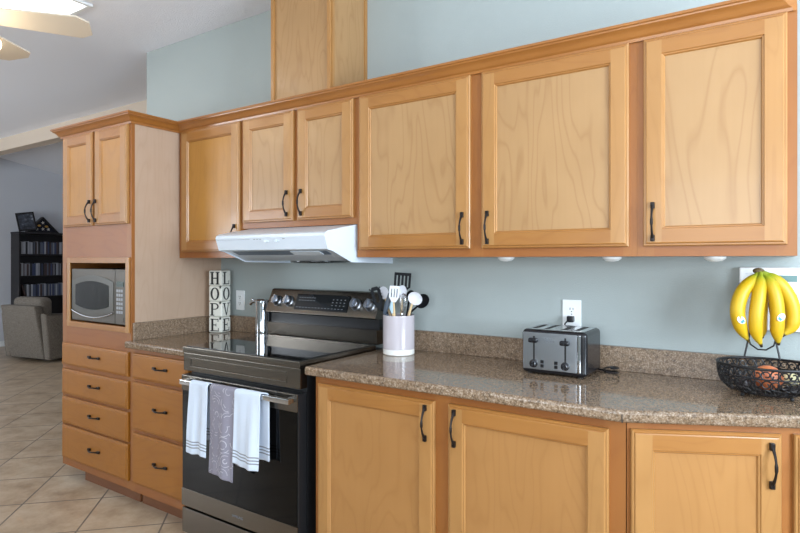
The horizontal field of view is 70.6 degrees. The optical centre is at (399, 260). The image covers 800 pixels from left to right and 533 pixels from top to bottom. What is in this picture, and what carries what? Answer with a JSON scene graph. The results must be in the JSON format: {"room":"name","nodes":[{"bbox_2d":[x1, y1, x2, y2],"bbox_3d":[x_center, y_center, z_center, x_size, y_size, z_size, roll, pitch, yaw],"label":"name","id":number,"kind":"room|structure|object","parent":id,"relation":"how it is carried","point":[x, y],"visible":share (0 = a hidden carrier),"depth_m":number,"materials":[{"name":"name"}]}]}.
{"room":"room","nodes":[
{"label":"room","id":0,"kind":"room"},
{"bbox_2d":[0,158,62,340],"bbox_3d":[-7.170,-0.245,7.519,0.100,3.200,9.100,0,0,33],"label":"wall","id":1,"kind":"structure","parent":0,"point":[23,188],"depth_m":9.04,"materials":[{"name":"grey paint"}]},
{"bbox_2d":[0,100,146,155],"bbox_3d":[-4.037,-1.550,6.430,6.330,0.430,0.130,0,0,33],"label":"trim","id":2,"kind":"structure","parent":1,"relation":"attached to","point":[42,136],"depth_m":6.35,"materials":[{"name":"beige paint"}]},
{"bbox_2d":[0,141,62,175],"bbox_3d":[-1.931,-1.445,7.245,9.150,0.720,3.790,0,0,33],"label":"ceiling","id":3,"kind":"structure","parent":0,"point":[49,158],"depth_m":8.63,"materials":[{"name":"white paint"}]},
{"bbox_2d":[0,346,186,532],"bbox_3d":[-2.098,1.385,4.175,12.250,0.060,9.100,0,0,33],"label":"floor","id":4,"kind":"structure","parent":0,"point":[40,493],"depth_m":3.47,"materials":[{"name":"tile"}]},
{"bbox_2d":[1,296,62,359],"bbox_3d":[-4.849,0.924,7.860,0.860,0.860,0.975,0,0,21],"label":"armchair","id":5,"kind":"object","parent":4,"relation":"on","point":[31,330],"visible":0.74,"depth_m":7.46,"materials":[{"name":"grey fabric"}]},
{"bbox_2d":[14,296,51,314],"bbox_3d":[-4.948,0.650,7.607,0.550,0.310,0.200,0,0,21],"label":"cushion","id":6,"kind":"object","parent":5,"relation":"on","point":[46,303],"depth_m":7.51,"materials":[{"name":"grey fabric"}]},
{"bbox_2d":[10,232,62,312],"bbox_3d":[-5.799,0.455,9.212,0.286,1.800,0.874,0,0,33],"label":"bookshelf","id":7,"kind":"object","parent":4,"relation":"on","point":[17,258],"visible":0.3,"depth_m":9.15,"materials":[{"name":"black wood"}]},
{"bbox_2d":[20,285,25,295],"bbox_3d":[-5.953,0.478,8.887,0.134,0.189,0.078,0,0,33],"label":"case","id":8,"kind":"object","parent":7,"relation":"on","point":[22,291],"visible":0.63,"depth_m":8.86,"materials":[{"name":"grey plastic"}]},
{"bbox_2d":[23,242,25,253],"bbox_3d":[-5.945,-0.194,8.896,0.130,0.191,0.029,0,0,33],"label":"case","id":9,"kind":"object","parent":7,"relation":"on","point":[24,243],"visible":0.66,"depth_m":8.86,"materials":[{"name":"grey plastic"}]},
{"bbox_2d":[23,284,27,296],"bbox_3d":[-5.925,0.479,8.936,0.140,0.189,0.015,0,0,33],"label":"case","id":10,"kind":"object","parent":7,"relation":"on","point":[25,286],"visible":0.71,"depth_m":8.90,"materials":[{"name":"grey"}]},
{"bbox_2d":[15,212,36,231],"bbox_3d":[-5.918,-0.612,8.943,0.291,0.328,0.090,0,0,-41],"label":"picture frame","id":11,"kind":"object","parent":7,"relation":"on","point":[26,221],"visible":1,"depth_m":8.94,"materials":[{"name":"black wood"}]},
{"bbox_2d":[17,213,34,229],"bbox_3d":[-5.920,-0.611,8.944,0.235,0.271,0.067,0,0,-41],"label":"photograph","id":12,"kind":"object","parent":11,"relation":"attached to","point":[25,221],"depth_m":8.94},
{"bbox_2d":[25,217,58,232],"bbox_3d":[-5.856,-0.576,9.239,0.090,0.260,0.500,0,0,33],"label":"case","id":13,"kind":"object","parent":7,"relation":"on","point":[43,225],"visible":0.91,"depth_m":9.23,"materials":[{"name":"black wood"}]},
{"bbox_2d":[40,283,45,295],"bbox_3d":[-5.782,0.474,9.146,0.132,0.199,0.023,0,0,33],"label":"case","id":14,"kind":"object","parent":7,"relation":"on","point":[40,283],"visible":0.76,"depth_m":9.12,"materials":[{"name":"grey"}]},
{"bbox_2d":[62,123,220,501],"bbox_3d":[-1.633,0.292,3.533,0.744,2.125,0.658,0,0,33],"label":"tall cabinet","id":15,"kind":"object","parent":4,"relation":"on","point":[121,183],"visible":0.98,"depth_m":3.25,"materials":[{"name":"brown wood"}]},
{"bbox_2d":[71,268,124,324],"bbox_3d":[-1.639,0.210,3.474,0.580,0.319,0.466,0,0,33],"label":"microwave","id":16,"kind":"object","parent":15,"relation":"in","point":[98,294],"visible":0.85,"depth_m":3.27,"materials":[{"name":"silver metal"}]},
{"bbox_2d":[50,0,796,139],"bbox_3d":[-0.402,-0.779,2.723,3.793,0.056,0.654,0,0,33],"label":"crown molding","id":17,"kind":"structure","parent":15,"relation":"attached to","point":[729,11],"depth_m":2.23,"materials":[{"name":"brown wood"}]},
{"bbox_2d":[131,349,191,518],"bbox_3d":[-1.103,0.917,3.181,0.524,0.876,0.663,0,0,33],"label":"base cabinet","id":18,"kind":"object","parent":4,"relation":"on","point":[156,390],"visible":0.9,"depth_m":2.93,"materials":[{"name":"brown wood"}]},
{"bbox_2d":[125,315,279,356],"bbox_3d":[-1.098,0.411,3.189,0.526,0.133,0.644,0,0,33],"label":"countertop","id":19,"kind":"structure","parent":18,"relation":"on","point":[169,336],"depth_m":3.23,"materials":[{"name":"stone"}]},
{"bbox_2d":[209,316,229,332],"bbox_3d":[-1.106,0.390,3.468,0.097,0.100,0.096,0,0,19],"label":"block","id":20,"kind":"object","parent":19,"relation":"on","point":[216,324],"visible":0.94,"depth_m":3.43,"materials":[{"name":"beige paint"}]},
{"bbox_2d":[209,301,229,316],"bbox_3d":[-1.106,0.295,3.468,0.097,0.100,0.096,0,0,19],"label":"block","id":21,"kind":"object","parent":20,"relation":"on","point":[216,309],"visible":0.98,"depth_m":3.43,"materials":[{"name":"beige paint"}]},
{"bbox_2d":[209,286,229,301],"bbox_3d":[-1.106,0.201,3.468,0.097,0.100,0.096,0,0,19],"label":"block","id":22,"kind":"object","parent":21,"relation":"on","point":[216,293],"visible":1,"depth_m":3.43,"materials":[{"name":"beige paint"}]},
{"bbox_2d":[209,270,229,285],"bbox_3d":[-1.107,0.109,3.469,0.095,0.094,0.095,0,0,19],"label":"block","id":23,"kind":"object","parent":22,"relation":"on","point":[216,277],"visible":1,"depth_m":3.43,"materials":[{"name":"beige paint"}]},
{"bbox_2d":[249,298,270,335],"bbox_3d":[-0.813,0.332,3.280,0.155,0.218,0.076,0,0,33],"label":"dispenser","id":24,"kind":"object","parent":19,"relation":"on","point":[262,317],"visible":0.84,"depth_m":3.24,"materials":[{"name":"silver metal"}]},
{"bbox_2d":[255,303,264,335],"bbox_3d":[-0.800,0.343,3.272,0.076,0.196,0.076,0,0,33],"label":"bottle","id":25,"kind":"object","parent":24,"relation":"on","point":[259,307],"depth_m":3.24,"materials":[{"name":"silver metal"}]},
{"bbox_2d":[179,288,384,532],"bbox_3d":[-0.576,0.758,2.792,0.772,1.194,0.695,0,0,33],"label":"electric range","id":26,"kind":"object","parent":4,"relation":"on","point":[280,497],"visible":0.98,"depth_m":2.58,"materials":[{"name":"black metal"}]},
{"bbox_2d":[186,380,212,457],"bbox_3d":[-0.921,0.727,2.604,0.136,0.335,0.058,0,0,33],"label":"dish towel","id":27,"kind":"object","parent":26,"relation":"hanging from","point":[198,414],"visible":0.91,"depth_m":2.60,"materials":[{"name":"white fabric"}]},
{"bbox_2d":[209,383,239,482],"bbox_3d":[-0.787,0.765,2.515,0.164,0.411,0.062,0,0,33],"label":"dish towel","id":28,"kind":"object","parent":26,"relation":"hanging from","point":[221,396],"visible":0.83,"depth_m":2.49,"materials":[{"name":"grey fabric"}]},
{"bbox_2d":[232,388,269,471],"bbox_3d":[-0.643,0.724,2.417,0.183,0.330,0.065,0,0,31],"label":"dish towel","id":29,"kind":"object","parent":26,"relation":"hanging from","point":[251,427],"visible":0.99,"depth_m":2.41,"materials":[{"name":"white fabric"}]},
{"bbox_2d":[183,334,375,368],"bbox_3d":[-0.589,0.434,2.772,0.772,0.032,0.542,0,0,33],"label":"cooktop","id":30,"kind":"object","parent":26,"relation":"in","point":[275,351],"depth_m":2.67,"materials":[{"name":"black glass"}]},
{"bbox_2d":[316,377,625,532],"bbox_3d":[0.314,0.917,2.247,1.224,0.876,0.662,0,0,33],"label":"base cabinet","id":31,"kind":"object","parent":4,"relation":"on","point":[389,460],"visible":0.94,"depth_m":1.97,"materials":[{"name":"brown wood"}]},
{"bbox_2d":[305,330,799,428],"bbox_3d":[0.698,0.411,2.005,2.192,0.133,0.645,0,0,33],"label":"countertop","id":32,"kind":"structure","parent":31,"relation":"on","point":[651,386],"depth_m":2.05,"materials":[{"name":"stone"}]},
{"bbox_2d":[383,313,414,355],"bbox_3d":[-0.006,0.348,2.658,0.149,0.184,0.149,0,0,33],"label":"utensil crock","id":33,"kind":"object","parent":32,"relation":"on","point":[398,331],"visible":0.87,"depth_m":2.59,"materials":[{"name":"grey ceramic"}]},
{"bbox_2d":[369,286,388,314],"bbox_3d":[-0.082,0.258,2.640,0.126,0.274,0.030,0,0,-5],"label":"fork","id":34,"kind":"object","parent":33,"relation":"in","point":[379,305],"visible":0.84,"depth_m":2.65,"materials":[{"name":"black plastic"}]},
{"bbox_2d":[380,287,391,315],"bbox_3d":[-0.050,0.260,2.667,0.099,0.271,0.012,0,0,4],"label":"spoon","id":35,"kind":"object","parent":33,"relation":"in","point":[384,290],"visible":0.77,"depth_m":2.67,"materials":[{"name":"white plastic"}]},
{"bbox_2d":[380,287,388,298],"bbox_3d":[-0.076,0.155,2.670,0.047,0.061,0.010,0,0,0],"label":"bowl","id":36,"kind":"object","parent":35,"relation":"on","point":[384,291],"depth_m":2.67,"materials":[{"name":"white plastic"}]},
{"bbox_2d":[383,293,391,315],"bbox_3d":[-0.057,0.271,2.635,0.045,0.246,0.021,0,0,-1],"label":"spatula","id":37,"kind":"object","parent":33,"relation":"in","point":[388,301],"visible":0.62,"depth_m":2.62,"materials":[{"name":"grey plastic"}]},
{"bbox_2d":[389,302,392,315],"bbox_3d":[-0.033,0.280,2.647,0.056,0.229,0.013,0,0,-9],"label":"spatula","id":38,"kind":"object","parent":33,"relation":"in","point":[391,303],"visible":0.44,"depth_m":2.64,"materials":[{"name":"blue"}]},
{"bbox_2d":[389,286,399,315],"bbox_3d":[-0.027,0.256,2.614,0.050,0.278,0.031,0,0,-6],"label":"slotted spoon","id":39,"kind":"object","parent":33,"relation":"in","point":[393,298],"visible":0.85,"depth_m":2.60,"materials":[{"name":"white plastic"}]},
{"bbox_2d":[394,272,410,304],"bbox_3d":[0.012,0.226,2.686,0.084,0.337,0.024,0,0,-4],"label":"slotted turner","id":40,"kind":"object","parent":33,"relation":"in","point":[406,275],"visible":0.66,"depth_m":2.69,"materials":[{"name":"black plastic"}]},
{"bbox_2d":[399,285,406,315],"bbox_3d":[0.010,0.256,2.666,0.043,0.276,0.015,0,0,-13],"label":"serving spoon","id":41,"kind":"object","parent":33,"relation":"in","point":[403,290],"visible":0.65,"depth_m":2.67,"materials":[{"name":"white plastic"}]},
{"bbox_2d":[399,285,406,298],"bbox_3d":[0.010,0.151,2.668,0.044,0.066,0.010,0,0,0],"label":"bowl","id":42,"kind":"object","parent":41,"relation":"on","point":[403,290],"depth_m":2.67,"materials":[{"name":"white plastic"}]},
{"bbox_2d":[400,294,406,315],"bbox_3d":[0.013,0.275,2.632,0.035,0.240,0.044,0,0,-32],"label":"whisk","id":43,"kind":"object","parent":33,"relation":"in","point":[401,307],"visible":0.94,"depth_m":2.62,"materials":[{"name":"silver metal"}]},
{"bbox_2d":[406,290,413,315],"bbox_3d":[0.039,0.268,2.677,0.063,0.252,0.014,0,0,-12],"label":"spoon","id":44,"kind":"object","parent":33,"relation":"in","point":[410,291],"visible":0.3,"depth_m":2.68,"materials":[{"name":"black plastic"}]},
{"bbox_2d":[407,292,421,315],"bbox_3d":[0.055,0.271,2.632,0.097,0.248,0.018,0,0,8],"label":"spoon","id":45,"kind":"object","parent":33,"relation":"in","point":[414,298],"visible":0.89,"depth_m":2.63,"materials":[{"name":"white plastic"}]},
{"bbox_2d":[408,292,421,304],"bbox_3d":[0.070,0.179,2.632,0.067,0.063,0.013,0,0,0],"label":"bowl","id":46,"kind":"object","parent":45,"relation":"on","point":[414,298],"depth_m":2.63,"materials":[{"name":"white plastic"}]},
{"bbox_2d":[410,294,428,315],"bbox_3d":[0.078,0.277,2.664,0.119,0.236,0.023,0,0,-2],"label":"ladle","id":47,"kind":"object","parent":33,"relation":"in","point":[425,299],"visible":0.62,"depth_m":2.66,"materials":[{"name":"black plastic"}]},
{"bbox_2d":[416,294,428,307],"bbox_3d":[0.104,0.193,2.666,0.067,0.069,0.022,0,0,0],"label":"bowl","id":48,"kind":"object","parent":47,"relation":"on","point":[425,299],"depth_m":2.66,"materials":[{"name":"black plastic"}]},
{"bbox_2d":[523,324,599,378],"bbox_3d":[0.631,0.353,2.218,0.252,0.174,0.236,0,0,33],"label":"toaster","id":49,"kind":"object","parent":32,"relation":"on","point":[566,350],"visible":1,"depth_m":2.14,"materials":[{"name":"silver metal"}]},
{"bbox_2d":[564,316,619,373],"bbox_3d":[0.772,0.336,2.262,0.080,0.206,0.256,0,0,-26],"label":"power cord","id":50,"kind":"object","parent":49,"relation":"attached to","point":[569,318],"visible":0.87,"depth_m":2.21,"materials":[{"name":"black plastic"}]},
{"bbox_2d":[716,303,799,401],"bbox_3d":[1.200,0.230,1.847,0.290,0.400,0.262,0,0,33],"label":"wire fruit basket","id":51,"kind":"object","parent":32,"relation":"on","point":[779,392],"visible":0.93,"depth_m":1.81,"materials":[{"name":"black metal"}]},
{"bbox_2d":[737,377,749,388],"bbox_3d":[1.131,0.405,1.861,0.040,0.040,0.040,0,0,33],"label":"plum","id":52,"kind":"object","parent":51,"relation":"in","point":[739,380],"visible":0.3,"depth_m":1.85,"materials":[{"name":"black"}]},
{"bbox_2d":[730,268,799,346],"bbox_3d":[1.205,0.157,1.871,0.222,0.262,0.092,0,0,3],"label":"banana bunch","id":53,"kind":"object","parent":51,"relation":"hanging from","point":[765,287],"visible":1,"depth_m":1.84,"materials":[{"name":"yellow food"}]},
{"bbox_2d":[752,365,783,389],"bbox_3d":[1.190,0.381,1.828,0.088,0.079,0.084,0,0,33],"label":"onion","id":54,"kind":"object","parent":51,"relation":"in","point":[765,385],"visible":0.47,"depth_m":1.80,"materials":[{"name":"orange food"}]},
{"bbox_3d":[1.255,0.413,1.807,0.045,0.022,0.044,0,0,33],"label":"plum","id":55,"kind":"object","parent":51,"relation":"in","visible":0},
{"bbox_2d":[784,373,799,385],"bbox_3d":[1.253,0.382,1.810,0.053,0.040,0.044,0,0,33],"label":"lemon","id":56,"kind":"object","parent":55,"relation":"on","point":[785,375],"visible":0.44,"depth_m":1.80,"materials":[{"name":"beige food"}]},
{"bbox_2d":[626,423,799,532],"bbox_3d":[1.216,0.917,1.681,0.921,0.876,0.613,0,0,33],"label":"base cabinet","id":57,"kind":"object","parent":4,"relation":"on","point":[680,478],"visible":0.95,"depth_m":1.64,"materials":[{"name":"wood"}]},
{"bbox_2d":[0,0,270,138],"bbox_3d":[-3.144,-1.517,2.589,12.250,0.057,5.300,0,0,33],"label":"ceiling","id":58,"kind":"structure","parent":0,"point":[63,78],"depth_m":4.15,"materials":[{"name":"white paint"}]},
{"bbox_2d":[0,8,91,60],"bbox_3d":[-2.155,-1.211,2.524,1.260,0.554,1.201,0,0,33],"label":"ceiling fan","id":59,"kind":"object","parent":58,"relation":"hanging from","point":[54,23],"visible":1,"depth_m":2.73,"materials":[{"name":"white metal"}]},
{"bbox_2d":[0,0,92,14],"bbox_3d":[-2.377,-1.480,2.925,0.590,0.014,1.255,0,0,33],"label":"skylight","id":60,"kind":"object","parent":58,"relation":"attached to","point":[69,7],"visible":0.48,"depth_m":3.28,"materials":[{"name":"white"}]},
{"bbox_2d":[147,0,799,359],"bbox_3d":[0.649,-0.066,2.502,5.820,2.842,0.130,0,0,33],"label":"wall","id":61,"kind":"structure","parent":0,"point":[665,303],"depth_m":2.59,"materials":[{"name":"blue paint"}]},
{"bbox_2d":[180,121,247,257],"bbox_3d":[-1.008,-0.392,3.301,0.552,0.757,0.357,0,0,33],"label":"upper cabinet","id":62,"kind":"object","parent":61,"relation":"attached to","point":[211,158],"visible":0.5,"depth_m":3.18,"materials":[{"name":"brown wood"}]},
{"bbox_2d":[236,290,244,309],"bbox_3d":[-0.990,0.248,3.499,0.075,0.120,0.008,0,0,33],"label":"wall outlet","id":63,"kind":"object","parent":61,"relation":"attached to","point":[240,295],"visible":1,"depth_m":3.50,"materials":[{"name":"white plastic"}]},
{"bbox_2d":[230,315,273,334],"bbox_3d":[-0.918,0.393,3.445,0.507,0.096,0.019,0,0,33],"label":"backsplash","id":64,"kind":"structure","parent":61,"relation":"attached to","point":[237,323],"depth_m":3.46,"materials":[{"name":"stone"}]},
{"bbox_2d":[243,98,356,228],"bbox_3d":[-0.453,-0.469,2.935,0.776,0.602,0.357,0,0,33],"label":"upper cabinet","id":65,"kind":"object","parent":61,"relation":"attached to","point":[300,165],"visible":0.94,"depth_m":2.78,"materials":[{"name":"brown wood"}]},
{"bbox_2d":[271,0,366,100],"bbox_3d":[-0.422,-1.129,2.952,0.408,0.716,0.295,0,0,33],"label":"duct cover","id":66,"kind":"object","parent":65,"relation":"on","point":[316,45],"visible":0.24,"depth_m":2.85,"materials":[{"name":"brown wood"}]},
{"bbox_2d":[216,224,392,262],"bbox_3d":[-0.481,-0.075,2.853,0.718,0.183,0.526,0,0,33],"label":"range hood","id":67,"kind":"object","parent":61,"relation":"attached to","point":[334,243],"visible":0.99,"depth_m":2.64,"materials":[{"name":"white metal"}]},
{"bbox_2d":[290,261,348,262],"bbox_3d":[-0.415,0.009,2.922,0.300,0.012,0.300,0,0,33],"label":"fan grille","id":68,"kind":"object","parent":67,"relation":"attached to","point":[290,261],"depth_m":2.80,"materials":[{"name":"plastic"}]},
{"bbox_2d":[357,43,642,257],"bbox_3d":[0.379,-0.392,2.387,1.216,0.757,0.357,0,0,33],"label":"upper cabinet","id":69,"kind":"object","parent":61,"relation":"attached to","point":[538,158],"visible":0.98,"depth_m":2.20,"materials":[{"name":"brown wood"}]},
{"bbox_2d":[498,257,513,261],"bbox_3d":[0.437,-0.003,2.324,0.068,0.018,0.068,0,0,33],"label":"puck light","id":70,"kind":"object","parent":69,"relation":"attached to","point":[505,259],"visible":1,"depth_m":2.30,"materials":[{"name":"white plastic"}]},
{"bbox_2d":[602,257,621,261],"bbox_3d":[0.786,-0.003,2.094,0.068,0.018,0.068,0,0,33],"label":"puck light","id":71,"kind":"object","parent":69,"relation":"attached to","point":[610,259],"visible":0.87,"depth_m":2.07,"materials":[{"name":"white plastic"}]},
{"bbox_2d":[563,300,580,325],"bbox_3d":[0.721,0.227,2.371,0.078,0.120,0.008,0,0,33],"label":"wall outlet","id":72,"kind":"object","parent":61,"relation":"attached to","point":[570,307],"visible":0.66,"depth_m":2.37,"materials":[{"name":"white plastic"}]},
{"bbox_2d":[568,306,575,312],"bbox_3d":[0.720,0.207,2.369,0.033,0.026,0.002,0,0,33],"label":"socket","id":73,"kind":"object","parent":72,"relation":"attached to","point":[571,309],"depth_m":2.37,"materials":[{"name":"white plastic"}]},
{"bbox_2d":[414,330,799,386],"bbox_3d":[0.870,0.393,2.266,2.192,0.096,0.019,0,0,33],"label":"backsplash","id":74,"kind":"structure","parent":61,"relation":"attached to","point":[698,365],"depth_m":2.25,"materials":[{"name":"stone"}]},
{"bbox_2d":[637,11,796,256],"bbox_3d":[1.076,-0.392,1.928,0.452,0.757,0.357,0,0,33],"label":"upper cabinet","id":75,"kind":"object","parent":61,"relation":"attached to","point":[717,105],"visible":1,"depth_m":1.81,"materials":[{"name":"brown wood"}]},
{"bbox_2d":[704,256,725,261],"bbox_3d":[1.065,-0.003,1.910,0.068,0.018,0.068,0,0,33],"label":"puck light","id":76,"kind":"object","parent":75,"relation":"attached to","point":[712,258],"visible":1,"depth_m":1.89,"materials":[{"name":"white plastic"}]},
{"bbox_2d":[739,267,799,331],"bbox_3d":[1.320,0.136,1.964,0.239,0.222,0.028,0,0,33],"label":"alarm keypad","id":77,"kind":"object","parent":61,"relation":"attached to","point":[791,275],"visible":0.15,"depth_m":1.95,"materials":[{"name":"white plastic"}]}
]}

